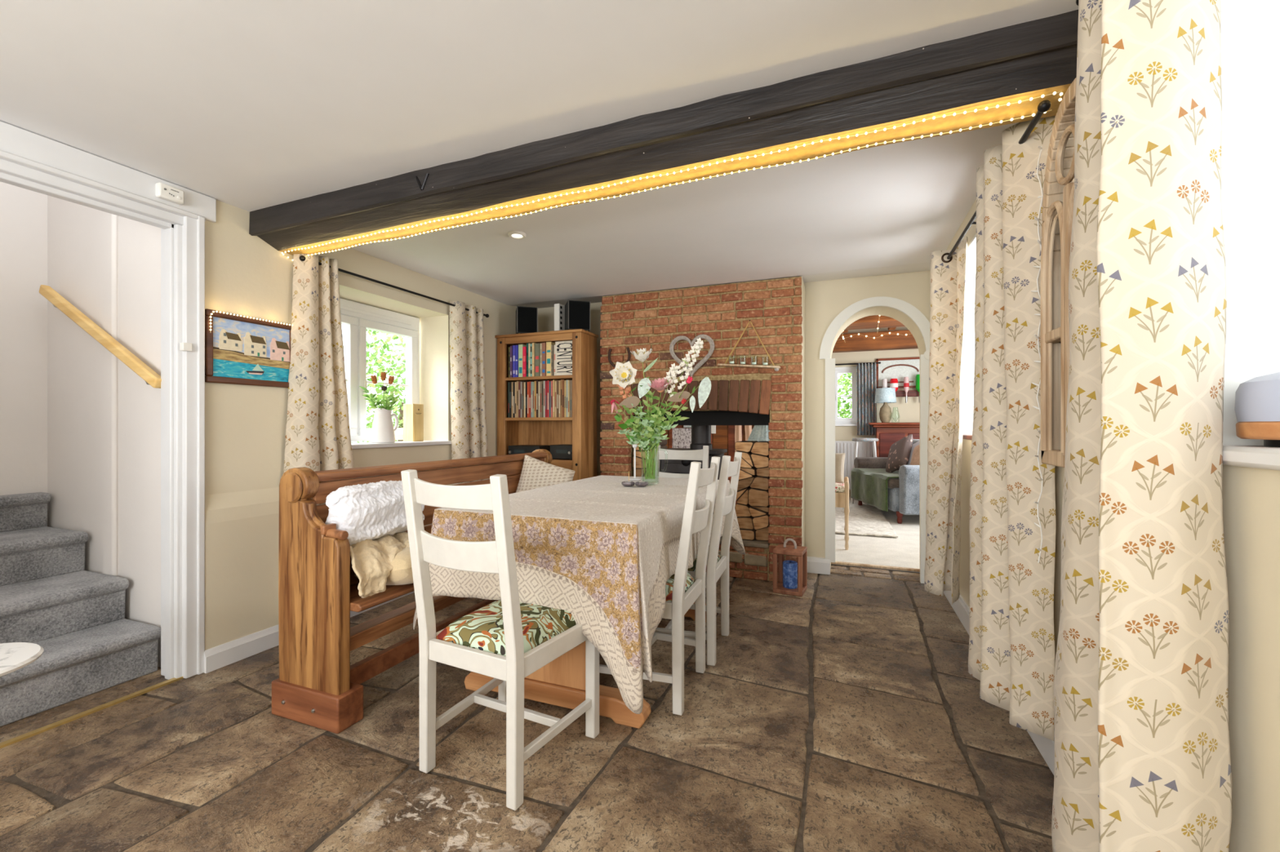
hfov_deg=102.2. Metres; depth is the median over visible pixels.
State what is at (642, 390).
stem
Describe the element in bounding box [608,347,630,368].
horseshoe
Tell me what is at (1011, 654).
curtain
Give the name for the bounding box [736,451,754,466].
log
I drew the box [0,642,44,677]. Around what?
side table
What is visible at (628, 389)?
stem
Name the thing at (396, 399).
stem
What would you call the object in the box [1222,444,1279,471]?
trim
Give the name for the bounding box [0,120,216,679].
door frame
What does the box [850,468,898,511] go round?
throw
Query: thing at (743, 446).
log
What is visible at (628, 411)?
stem
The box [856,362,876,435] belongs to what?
patterned curtain
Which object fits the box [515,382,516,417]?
record sleeve
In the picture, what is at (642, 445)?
stem
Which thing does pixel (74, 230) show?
wall
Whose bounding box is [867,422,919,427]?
countertop
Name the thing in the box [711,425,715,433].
card
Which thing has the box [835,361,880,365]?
curtain rod
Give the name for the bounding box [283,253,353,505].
curtain
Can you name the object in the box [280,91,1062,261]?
fairy lights
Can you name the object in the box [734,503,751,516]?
log
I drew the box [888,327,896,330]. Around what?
joist
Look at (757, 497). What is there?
log
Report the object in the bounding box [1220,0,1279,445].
window
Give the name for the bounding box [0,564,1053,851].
floor
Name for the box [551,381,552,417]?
record sleeve
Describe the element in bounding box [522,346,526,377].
book
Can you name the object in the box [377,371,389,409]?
stem
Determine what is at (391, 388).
stem
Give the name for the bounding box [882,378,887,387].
bottle
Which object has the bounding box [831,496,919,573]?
floor
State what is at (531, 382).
record sleeve
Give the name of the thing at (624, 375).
stem
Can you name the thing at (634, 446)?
candlestick
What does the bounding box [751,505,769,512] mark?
log
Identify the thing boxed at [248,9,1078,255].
ceiling beam
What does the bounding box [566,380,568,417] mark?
record sleeve
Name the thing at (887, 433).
bar
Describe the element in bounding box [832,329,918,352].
beam
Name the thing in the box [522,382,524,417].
record sleeve
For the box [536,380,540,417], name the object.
record sleeve
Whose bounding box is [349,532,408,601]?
throw
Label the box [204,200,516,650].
wall
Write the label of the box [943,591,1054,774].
baseboard
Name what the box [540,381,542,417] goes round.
record sleeve
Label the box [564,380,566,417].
record sleeve
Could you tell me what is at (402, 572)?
cushion
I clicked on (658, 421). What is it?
stem
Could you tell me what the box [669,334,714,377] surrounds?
heart wreath
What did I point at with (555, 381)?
record sleeve
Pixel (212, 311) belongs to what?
fairy lights
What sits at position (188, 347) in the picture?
sensor
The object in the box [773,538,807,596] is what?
candle lantern
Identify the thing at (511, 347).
book
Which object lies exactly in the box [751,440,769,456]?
log
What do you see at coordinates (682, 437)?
picture
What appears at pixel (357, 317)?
window
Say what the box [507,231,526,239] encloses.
recessed light
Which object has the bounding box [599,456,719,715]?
dining chair
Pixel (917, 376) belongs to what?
bottle
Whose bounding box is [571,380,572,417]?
record sleeve
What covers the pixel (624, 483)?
tealight holder
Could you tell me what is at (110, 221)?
trim
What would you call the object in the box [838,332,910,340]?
fairy lights
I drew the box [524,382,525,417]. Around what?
record sleeve
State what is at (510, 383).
record sleeve
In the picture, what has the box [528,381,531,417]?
record sleeve
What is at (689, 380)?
stem
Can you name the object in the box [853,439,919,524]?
sofa
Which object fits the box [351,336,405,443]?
tree
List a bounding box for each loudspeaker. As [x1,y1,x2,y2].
[515,306,537,333]
[564,299,590,331]
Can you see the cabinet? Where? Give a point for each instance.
(724, 437)
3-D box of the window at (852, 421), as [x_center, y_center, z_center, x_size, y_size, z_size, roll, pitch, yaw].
[2.955,-0.460,8.111,0.900,0.920,0.140,0,0,21]
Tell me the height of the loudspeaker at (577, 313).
0.235 m
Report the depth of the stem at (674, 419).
2.76 m
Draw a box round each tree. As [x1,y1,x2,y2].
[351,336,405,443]
[366,329,405,428]
[837,373,851,417]
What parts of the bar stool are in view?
leg, seat, leg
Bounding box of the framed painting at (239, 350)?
[204,308,291,387]
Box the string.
[1031,146,1043,563]
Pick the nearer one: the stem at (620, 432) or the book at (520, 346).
the stem at (620, 432)
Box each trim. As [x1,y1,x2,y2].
[0,676,183,748]
[102,211,118,577]
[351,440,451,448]
[819,296,929,583]
[831,561,919,572]
[962,234,976,434]
[962,434,972,439]
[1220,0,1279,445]
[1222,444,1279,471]
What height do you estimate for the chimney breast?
2.138 m
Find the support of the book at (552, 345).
on the bookcase at (580, 430)
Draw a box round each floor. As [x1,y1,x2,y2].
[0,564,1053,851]
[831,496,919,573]
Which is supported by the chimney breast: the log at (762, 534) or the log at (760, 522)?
the log at (762, 534)
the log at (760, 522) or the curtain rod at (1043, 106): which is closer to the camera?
the curtain rod at (1043, 106)
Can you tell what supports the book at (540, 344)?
on the bookcase at (580, 430)
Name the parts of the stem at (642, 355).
stem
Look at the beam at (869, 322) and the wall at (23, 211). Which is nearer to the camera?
the wall at (23, 211)
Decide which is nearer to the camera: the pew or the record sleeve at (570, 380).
the pew
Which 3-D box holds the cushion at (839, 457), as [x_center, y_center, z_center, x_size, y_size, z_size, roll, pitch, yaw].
[1.741,0.385,4.795,0.308,0.272,0.148,0,0,38]
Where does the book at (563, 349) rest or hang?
on the bookcase at (580, 430)
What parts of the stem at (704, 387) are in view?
blade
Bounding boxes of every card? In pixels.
[683,425,691,427]
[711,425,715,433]
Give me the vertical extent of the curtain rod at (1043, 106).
0.043 m
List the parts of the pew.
scroll moulding, panel, seat, rail, panel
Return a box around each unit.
[508,444,550,454]
[550,444,572,460]
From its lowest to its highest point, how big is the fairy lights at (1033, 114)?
0.012 m
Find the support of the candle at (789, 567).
on the candle lantern
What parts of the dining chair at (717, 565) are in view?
seat rail, seat, post, seat rail, post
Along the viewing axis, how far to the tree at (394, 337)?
8.65 m
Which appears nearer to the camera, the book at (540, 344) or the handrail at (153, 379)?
the handrail at (153, 379)
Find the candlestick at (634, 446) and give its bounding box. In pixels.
[629,444,640,479]
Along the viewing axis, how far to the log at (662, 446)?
4.23 m
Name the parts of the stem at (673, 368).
stem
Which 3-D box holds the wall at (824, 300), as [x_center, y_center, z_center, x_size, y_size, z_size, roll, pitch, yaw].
[0.624,-0.050,4.331,3.500,2.300,0.320,0,0,21]
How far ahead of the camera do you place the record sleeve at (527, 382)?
4.21 m
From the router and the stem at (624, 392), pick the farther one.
the router
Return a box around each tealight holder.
[621,481,635,486]
[635,481,648,486]
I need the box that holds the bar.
[867,422,919,457]
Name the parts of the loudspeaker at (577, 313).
edge trim, edge trim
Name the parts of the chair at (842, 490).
seat frame, leg, leg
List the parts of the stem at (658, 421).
stem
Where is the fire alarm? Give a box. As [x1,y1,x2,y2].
[155,182,184,204]
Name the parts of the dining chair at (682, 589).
seat rail, seat, post, seat rail, post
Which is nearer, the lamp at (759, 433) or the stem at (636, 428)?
the stem at (636, 428)
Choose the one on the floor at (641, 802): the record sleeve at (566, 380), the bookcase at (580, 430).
the bookcase at (580, 430)
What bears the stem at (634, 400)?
in the glass jug
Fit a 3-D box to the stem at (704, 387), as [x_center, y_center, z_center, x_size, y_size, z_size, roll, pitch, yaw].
[0.195,0.017,2.746,0.377,0.546,0.041,0,0,27]
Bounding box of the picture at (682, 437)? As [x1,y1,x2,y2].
[672,428,691,448]
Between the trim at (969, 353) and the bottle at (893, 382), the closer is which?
the trim at (969, 353)
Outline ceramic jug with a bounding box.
[369,408,398,443]
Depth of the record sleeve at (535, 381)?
4.18 m
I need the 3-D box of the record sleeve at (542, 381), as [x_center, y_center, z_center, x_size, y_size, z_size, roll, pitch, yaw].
[-0.742,-0.216,4.267,0.015,0.294,0.241,0,0,21]
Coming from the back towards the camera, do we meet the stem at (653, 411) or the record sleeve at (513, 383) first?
the record sleeve at (513, 383)
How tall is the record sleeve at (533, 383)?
0.288 m
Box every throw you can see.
[324,480,426,545]
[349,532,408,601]
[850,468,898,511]
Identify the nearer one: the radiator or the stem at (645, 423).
the stem at (645, 423)
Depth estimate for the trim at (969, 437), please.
2.68 m
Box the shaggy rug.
[835,503,897,537]
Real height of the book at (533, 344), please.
0.276 m
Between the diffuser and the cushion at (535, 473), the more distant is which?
the cushion at (535, 473)
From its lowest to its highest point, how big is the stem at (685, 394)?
0.475 m
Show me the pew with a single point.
(317, 686)
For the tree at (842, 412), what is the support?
on the lawn
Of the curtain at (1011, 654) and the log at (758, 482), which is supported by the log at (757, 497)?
the log at (758, 482)
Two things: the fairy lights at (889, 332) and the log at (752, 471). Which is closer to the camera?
the log at (752, 471)
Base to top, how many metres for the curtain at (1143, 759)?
2.001 m
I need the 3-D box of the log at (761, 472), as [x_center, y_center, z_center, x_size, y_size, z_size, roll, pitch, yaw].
[0.949,0.336,3.907,0.098,0.074,0.270,0,0,21]
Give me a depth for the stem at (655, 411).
2.86 m
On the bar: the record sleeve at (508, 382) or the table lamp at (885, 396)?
the table lamp at (885, 396)
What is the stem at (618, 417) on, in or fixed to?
in the glass jug
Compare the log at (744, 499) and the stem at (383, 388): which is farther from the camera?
the log at (744, 499)
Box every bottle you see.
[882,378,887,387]
[889,378,897,391]
[903,377,909,403]
[915,374,919,402]
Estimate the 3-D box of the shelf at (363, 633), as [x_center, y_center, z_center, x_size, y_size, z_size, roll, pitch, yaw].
[-0.858,0.818,2.709,0.145,0.055,1.646,0,0,21]
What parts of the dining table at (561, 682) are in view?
leg panel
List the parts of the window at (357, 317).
sash, handle, sash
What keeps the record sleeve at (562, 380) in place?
on the bookcase at (580, 430)
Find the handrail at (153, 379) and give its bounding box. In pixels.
[39,284,161,388]
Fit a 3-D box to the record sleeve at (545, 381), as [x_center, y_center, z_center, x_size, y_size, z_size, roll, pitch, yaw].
[-0.710,-0.215,4.253,0.015,0.291,0.241,0,0,21]
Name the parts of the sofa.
arm, leg, arm, backrest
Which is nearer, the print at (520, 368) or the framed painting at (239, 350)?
the framed painting at (239, 350)
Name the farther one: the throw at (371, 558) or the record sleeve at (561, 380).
the record sleeve at (561, 380)
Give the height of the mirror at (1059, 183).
0.985 m
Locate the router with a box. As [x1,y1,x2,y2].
[554,303,564,330]
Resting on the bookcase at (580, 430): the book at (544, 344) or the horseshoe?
the book at (544, 344)
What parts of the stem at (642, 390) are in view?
blade, stem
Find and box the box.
[403,404,423,441]
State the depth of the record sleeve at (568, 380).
4.07 m
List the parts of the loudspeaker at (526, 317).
edge trim, edge trim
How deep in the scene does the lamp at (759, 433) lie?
5.13 m
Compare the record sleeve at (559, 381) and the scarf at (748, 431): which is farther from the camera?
the scarf at (748, 431)
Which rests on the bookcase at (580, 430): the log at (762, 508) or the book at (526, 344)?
the book at (526, 344)
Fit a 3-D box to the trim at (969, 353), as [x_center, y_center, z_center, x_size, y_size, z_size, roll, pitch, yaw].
[1.750,-0.413,2.391,0.379,0.926,0.932,0,0,21]
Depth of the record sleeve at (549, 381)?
4.13 m
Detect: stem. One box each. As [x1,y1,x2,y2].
[359,386,382,409]
[364,393,382,413]
[368,374,382,407]
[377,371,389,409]
[377,386,386,408]
[377,395,392,408]
[382,383,401,410]
[382,394,399,410]
[386,375,394,398]
[607,399,649,470]
[609,360,653,472]
[613,413,644,470]
[617,384,646,467]
[617,429,645,479]
[618,395,651,479]
[622,404,654,479]
[624,386,649,475]
[626,422,645,475]
[626,437,652,478]
[630,347,655,478]
[631,403,654,479]
[636,439,649,479]
[637,377,651,479]
[639,358,657,471]
[640,389,657,477]
[640,405,665,479]
[640,419,654,472]
[643,391,658,476]
[646,377,711,473]
[646,406,666,479]
[647,363,678,469]
[647,395,695,474]
[647,413,688,479]
[647,422,677,479]
[648,337,703,473]
[648,377,671,478]
[648,401,673,479]
[651,433,667,469]
[652,397,686,476]
[653,391,690,476]
[654,376,693,474]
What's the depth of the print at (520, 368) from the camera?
4.25 m
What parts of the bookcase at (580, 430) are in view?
panel, rail, shelf, shelf, rail, shelf, panel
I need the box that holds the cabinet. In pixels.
[662,425,754,509]
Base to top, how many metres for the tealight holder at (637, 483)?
0.024 m
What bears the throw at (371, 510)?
on the throw at (371, 558)
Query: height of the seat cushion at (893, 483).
0.120 m
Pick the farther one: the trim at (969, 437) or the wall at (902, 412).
the wall at (902, 412)
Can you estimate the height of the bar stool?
0.922 m
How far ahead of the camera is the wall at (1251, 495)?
0.84 m
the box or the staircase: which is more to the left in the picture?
the staircase
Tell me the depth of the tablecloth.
1.82 m
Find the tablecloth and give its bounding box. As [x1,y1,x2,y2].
[413,475,745,714]
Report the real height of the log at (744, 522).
0.089 m
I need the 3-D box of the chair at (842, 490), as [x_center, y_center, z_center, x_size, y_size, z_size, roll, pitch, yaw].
[1.678,0.598,4.820,0.509,0.980,0.463,0,0,21]
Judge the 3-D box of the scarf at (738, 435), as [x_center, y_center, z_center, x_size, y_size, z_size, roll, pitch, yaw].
[1.275,0.039,6.697,0.094,0.645,0.035,0,0,21]
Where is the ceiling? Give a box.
[0,0,1078,308]
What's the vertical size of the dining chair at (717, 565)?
0.965 m
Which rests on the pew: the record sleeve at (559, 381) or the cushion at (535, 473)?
the cushion at (535, 473)
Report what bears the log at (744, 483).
on the log at (740, 493)
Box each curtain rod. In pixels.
[299,255,488,317]
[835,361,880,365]
[946,100,1050,259]
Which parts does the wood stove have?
door, plate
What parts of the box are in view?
sliding lid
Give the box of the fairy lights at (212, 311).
[209,311,293,330]
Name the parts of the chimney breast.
register plate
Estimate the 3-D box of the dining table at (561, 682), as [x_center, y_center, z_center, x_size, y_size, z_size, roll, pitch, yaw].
[-0.133,0.716,2.552,0.840,0.769,1.485,0,0,21]
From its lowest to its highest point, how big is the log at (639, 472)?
0.106 m
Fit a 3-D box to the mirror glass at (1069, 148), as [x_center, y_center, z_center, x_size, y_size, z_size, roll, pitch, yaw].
[1.131,-0.372,1.313,0.004,0.925,0.350,0,0,21]
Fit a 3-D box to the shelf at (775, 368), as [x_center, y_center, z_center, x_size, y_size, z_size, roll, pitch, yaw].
[0.771,-0.563,3.643,0.429,0.380,0.105,0,0,21]
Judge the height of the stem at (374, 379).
0.268 m
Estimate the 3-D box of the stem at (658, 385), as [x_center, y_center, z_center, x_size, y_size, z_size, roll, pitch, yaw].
[0.099,0.012,2.782,0.128,0.556,0.156,0,0,-19]
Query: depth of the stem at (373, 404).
3.25 m
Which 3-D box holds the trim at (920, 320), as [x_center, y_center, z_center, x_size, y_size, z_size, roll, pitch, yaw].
[1.709,0.085,3.728,0.780,2.030,0.070,0,0,21]
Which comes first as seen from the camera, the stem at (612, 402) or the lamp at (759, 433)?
the stem at (612, 402)
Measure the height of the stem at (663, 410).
0.429 m
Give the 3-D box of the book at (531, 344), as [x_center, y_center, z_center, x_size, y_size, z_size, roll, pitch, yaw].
[-0.855,-0.534,4.280,0.016,0.270,0.171,0,0,21]
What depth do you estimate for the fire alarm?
2.17 m
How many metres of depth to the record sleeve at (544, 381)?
4.15 m
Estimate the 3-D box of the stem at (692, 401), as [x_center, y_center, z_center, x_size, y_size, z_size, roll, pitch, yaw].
[0.156,0.065,2.752,0.281,0.451,0.056,0,0,29]
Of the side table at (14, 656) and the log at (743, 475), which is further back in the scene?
the log at (743, 475)
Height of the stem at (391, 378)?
0.272 m
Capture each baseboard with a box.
[204,591,414,673]
[807,556,830,574]
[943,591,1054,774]
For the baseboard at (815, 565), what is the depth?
3.85 m
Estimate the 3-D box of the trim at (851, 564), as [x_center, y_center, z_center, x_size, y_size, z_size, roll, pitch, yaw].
[1.816,1.091,4.014,0.650,0.018,0.040,0,0,21]
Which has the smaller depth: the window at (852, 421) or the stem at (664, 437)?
the stem at (664, 437)
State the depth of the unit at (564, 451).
4.10 m
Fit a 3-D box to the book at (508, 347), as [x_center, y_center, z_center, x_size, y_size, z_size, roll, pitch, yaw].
[-1.052,-0.527,4.361,0.020,0.255,0.171,0,0,21]
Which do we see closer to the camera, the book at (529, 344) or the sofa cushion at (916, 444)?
the book at (529, 344)
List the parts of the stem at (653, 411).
stem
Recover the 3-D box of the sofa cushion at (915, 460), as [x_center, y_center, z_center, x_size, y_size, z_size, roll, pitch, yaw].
[3.248,0.353,5.922,0.217,0.462,0.493,0,0,-3]
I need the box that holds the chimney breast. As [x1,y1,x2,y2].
[600,276,805,583]
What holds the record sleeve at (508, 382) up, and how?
on the bookcase at (580, 430)
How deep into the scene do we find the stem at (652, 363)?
2.81 m
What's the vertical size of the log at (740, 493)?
0.100 m
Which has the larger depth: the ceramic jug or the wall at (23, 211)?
the ceramic jug
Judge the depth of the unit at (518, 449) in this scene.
4.24 m
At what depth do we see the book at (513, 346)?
4.26 m
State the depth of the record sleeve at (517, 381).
4.25 m
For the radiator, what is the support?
on the floor at (903, 550)
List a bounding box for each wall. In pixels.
[0,181,47,495]
[47,195,160,667]
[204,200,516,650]
[537,270,929,568]
[831,326,919,496]
[929,115,1279,851]
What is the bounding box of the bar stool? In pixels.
[850,438,878,503]
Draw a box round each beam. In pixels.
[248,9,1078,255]
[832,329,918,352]
[844,315,905,330]
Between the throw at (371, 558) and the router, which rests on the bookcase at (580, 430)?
the router
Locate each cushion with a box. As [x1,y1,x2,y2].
[353,546,413,586]
[515,454,574,493]
[835,453,845,483]
[885,434,912,472]
[887,470,899,488]
[906,440,919,465]
[910,444,919,465]
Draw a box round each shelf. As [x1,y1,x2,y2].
[350,595,466,651]
[717,320,780,371]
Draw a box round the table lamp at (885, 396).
[874,387,896,422]
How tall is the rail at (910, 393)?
0.090 m
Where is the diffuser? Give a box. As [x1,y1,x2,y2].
[1234,372,1279,447]
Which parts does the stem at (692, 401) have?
blade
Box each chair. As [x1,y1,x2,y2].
[400,469,599,810]
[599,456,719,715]
[654,444,709,587]
[654,452,742,666]
[835,476,849,550]
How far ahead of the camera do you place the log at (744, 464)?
3.78 m
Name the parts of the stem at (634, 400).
blade, stem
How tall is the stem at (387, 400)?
0.142 m
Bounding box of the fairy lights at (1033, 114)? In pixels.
[304,110,1051,256]
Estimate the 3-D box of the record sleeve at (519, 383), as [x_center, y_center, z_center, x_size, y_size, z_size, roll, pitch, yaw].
[-0.948,-0.216,4.351,0.015,0.293,0.241,0,0,21]
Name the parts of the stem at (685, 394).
blade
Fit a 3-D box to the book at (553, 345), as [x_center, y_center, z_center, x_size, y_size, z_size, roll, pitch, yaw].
[-0.651,-0.524,4.208,0.020,0.250,0.171,0,0,21]
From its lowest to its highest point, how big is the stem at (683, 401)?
0.439 m
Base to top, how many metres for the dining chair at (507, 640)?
0.965 m
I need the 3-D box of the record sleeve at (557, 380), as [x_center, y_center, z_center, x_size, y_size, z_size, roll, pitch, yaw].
[-0.612,-0.217,4.222,0.015,0.295,0.241,0,0,21]
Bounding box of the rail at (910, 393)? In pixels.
[895,390,919,396]
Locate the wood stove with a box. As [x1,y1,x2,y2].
[660,425,727,479]
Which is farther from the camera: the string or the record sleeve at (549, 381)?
the record sleeve at (549, 381)
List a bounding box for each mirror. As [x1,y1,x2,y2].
[875,356,919,388]
[1040,77,1076,467]
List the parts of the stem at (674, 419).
stem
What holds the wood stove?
on the chimney breast
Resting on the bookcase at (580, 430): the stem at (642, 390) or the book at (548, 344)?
the book at (548, 344)
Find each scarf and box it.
[734,425,742,452]
[744,425,751,440]
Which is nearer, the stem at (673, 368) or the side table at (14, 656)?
the side table at (14, 656)
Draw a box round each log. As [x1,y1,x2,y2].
[632,449,649,458]
[632,456,650,468]
[635,468,646,476]
[648,440,666,446]
[648,445,667,458]
[733,453,754,468]
[734,440,757,452]
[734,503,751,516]
[735,486,750,501]
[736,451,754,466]
[736,487,751,505]
[737,475,757,491]
[737,515,753,529]
[738,469,755,479]
[739,528,755,540]
[740,466,756,475]
[748,488,769,506]
[748,506,767,517]
[749,475,769,490]
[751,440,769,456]
[751,453,769,468]
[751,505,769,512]
[752,512,769,529]
[755,466,769,477]
[755,524,769,541]
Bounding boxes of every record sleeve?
[507,382,509,417]
[509,382,511,417]
[511,382,512,417]
[512,382,515,417]
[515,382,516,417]
[516,381,520,417]
[518,382,520,417]
[520,382,522,417]
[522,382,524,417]
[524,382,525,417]
[525,382,527,417]
[527,382,528,417]
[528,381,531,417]
[530,382,533,417]
[532,382,534,417]
[534,381,536,417]
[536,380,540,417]
[537,381,540,417]
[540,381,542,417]
[542,381,543,417]
[543,381,545,417]
[545,381,546,417]
[546,380,551,417]
[549,381,551,417]
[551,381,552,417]
[552,379,556,417]
[555,381,556,417]
[556,380,558,417]
[558,380,560,417]
[560,379,562,417]
[562,379,565,417]
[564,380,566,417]
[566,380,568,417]
[568,380,569,417]
[569,380,571,417]
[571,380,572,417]
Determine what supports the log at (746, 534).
on the chimney breast
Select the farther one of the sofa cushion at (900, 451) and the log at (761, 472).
the sofa cushion at (900, 451)
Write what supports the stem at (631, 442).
in the glass jug
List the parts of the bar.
panel, panel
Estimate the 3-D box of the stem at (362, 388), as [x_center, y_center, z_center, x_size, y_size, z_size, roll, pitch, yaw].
[-1.685,-0.153,3.255,0.102,0.188,0.181,0,0,1]
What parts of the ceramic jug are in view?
handle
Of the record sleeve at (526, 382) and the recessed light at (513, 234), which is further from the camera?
the record sleeve at (526, 382)
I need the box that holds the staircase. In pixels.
[0,492,160,727]
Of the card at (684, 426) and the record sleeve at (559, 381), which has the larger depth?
the card at (684, 426)
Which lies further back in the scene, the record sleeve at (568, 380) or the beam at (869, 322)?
the beam at (869, 322)
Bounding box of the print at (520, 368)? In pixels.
[519,367,522,373]
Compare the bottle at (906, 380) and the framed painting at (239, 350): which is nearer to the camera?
the framed painting at (239, 350)
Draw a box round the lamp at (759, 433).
[747,425,769,441]
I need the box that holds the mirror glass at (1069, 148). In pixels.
[1057,115,1075,450]
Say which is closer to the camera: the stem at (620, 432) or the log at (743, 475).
the stem at (620, 432)
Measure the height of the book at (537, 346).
0.270 m
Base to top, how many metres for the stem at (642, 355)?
0.724 m
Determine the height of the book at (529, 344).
0.275 m
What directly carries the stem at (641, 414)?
in the glass jug
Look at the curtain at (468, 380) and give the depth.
3.88 m
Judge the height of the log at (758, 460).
0.104 m
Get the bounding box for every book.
[508,346,510,377]
[510,346,512,377]
[512,345,515,377]
[515,345,518,377]
[518,344,526,377]
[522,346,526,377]
[526,343,528,377]
[528,343,530,377]
[530,343,532,376]
[532,342,535,376]
[534,343,540,376]
[540,343,542,376]
[542,342,546,376]
[546,342,555,376]
[551,344,553,375]
[553,345,555,375]
[555,340,572,375]
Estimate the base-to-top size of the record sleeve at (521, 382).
0.295 m
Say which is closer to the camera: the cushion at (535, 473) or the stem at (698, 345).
the stem at (698, 345)
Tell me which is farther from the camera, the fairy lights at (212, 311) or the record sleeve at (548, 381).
the record sleeve at (548, 381)
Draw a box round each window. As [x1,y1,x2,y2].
[339,297,419,441]
[835,366,857,426]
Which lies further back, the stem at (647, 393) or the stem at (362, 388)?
the stem at (362, 388)
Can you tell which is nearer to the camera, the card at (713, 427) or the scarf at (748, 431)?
the scarf at (748, 431)
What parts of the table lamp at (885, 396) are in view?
lamp shade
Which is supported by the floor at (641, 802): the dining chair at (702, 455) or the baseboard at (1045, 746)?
the dining chair at (702, 455)
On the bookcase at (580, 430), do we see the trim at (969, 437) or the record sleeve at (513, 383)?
the record sleeve at (513, 383)
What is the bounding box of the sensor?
[179,342,192,351]
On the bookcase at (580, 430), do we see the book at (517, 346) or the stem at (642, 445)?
the book at (517, 346)
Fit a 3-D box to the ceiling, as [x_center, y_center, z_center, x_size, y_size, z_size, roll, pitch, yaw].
[-0.549,-1.130,1.381,3.530,0.180,6.070,0,0,21]
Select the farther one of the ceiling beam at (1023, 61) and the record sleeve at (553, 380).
the record sleeve at (553, 380)
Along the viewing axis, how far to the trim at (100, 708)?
1.97 m
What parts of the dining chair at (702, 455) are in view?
post, post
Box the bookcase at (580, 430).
[494,328,598,480]
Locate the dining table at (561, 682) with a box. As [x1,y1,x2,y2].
[464,602,716,728]
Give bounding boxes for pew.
[271,448,552,733]
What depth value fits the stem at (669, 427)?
2.76 m
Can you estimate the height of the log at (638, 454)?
0.061 m
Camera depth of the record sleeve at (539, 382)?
4.17 m
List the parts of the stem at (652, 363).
blade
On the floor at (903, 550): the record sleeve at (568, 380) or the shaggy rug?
the shaggy rug
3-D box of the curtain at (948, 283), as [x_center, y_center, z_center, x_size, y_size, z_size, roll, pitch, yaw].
[1.597,-0.012,2.650,0.152,1.786,0.366,0,0,-7]
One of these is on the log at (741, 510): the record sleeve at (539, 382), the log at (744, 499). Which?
the log at (744, 499)
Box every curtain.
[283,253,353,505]
[449,301,488,484]
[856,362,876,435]
[924,236,968,604]
[968,115,1056,741]
[1051,0,1232,851]
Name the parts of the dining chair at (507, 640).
post, seat rail, leg, seat, post, seat rail, leg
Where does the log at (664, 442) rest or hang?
on the log at (662, 446)
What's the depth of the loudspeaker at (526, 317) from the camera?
4.21 m
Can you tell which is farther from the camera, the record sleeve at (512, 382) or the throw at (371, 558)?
the record sleeve at (512, 382)
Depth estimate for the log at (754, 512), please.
3.75 m
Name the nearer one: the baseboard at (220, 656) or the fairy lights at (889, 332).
the baseboard at (220, 656)
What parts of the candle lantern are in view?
post, post, handle, post, post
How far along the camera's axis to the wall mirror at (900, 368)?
7.71 m
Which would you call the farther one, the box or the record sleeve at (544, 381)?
the record sleeve at (544, 381)
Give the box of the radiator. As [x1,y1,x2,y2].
[835,440,872,489]
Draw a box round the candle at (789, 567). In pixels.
[782,560,797,589]

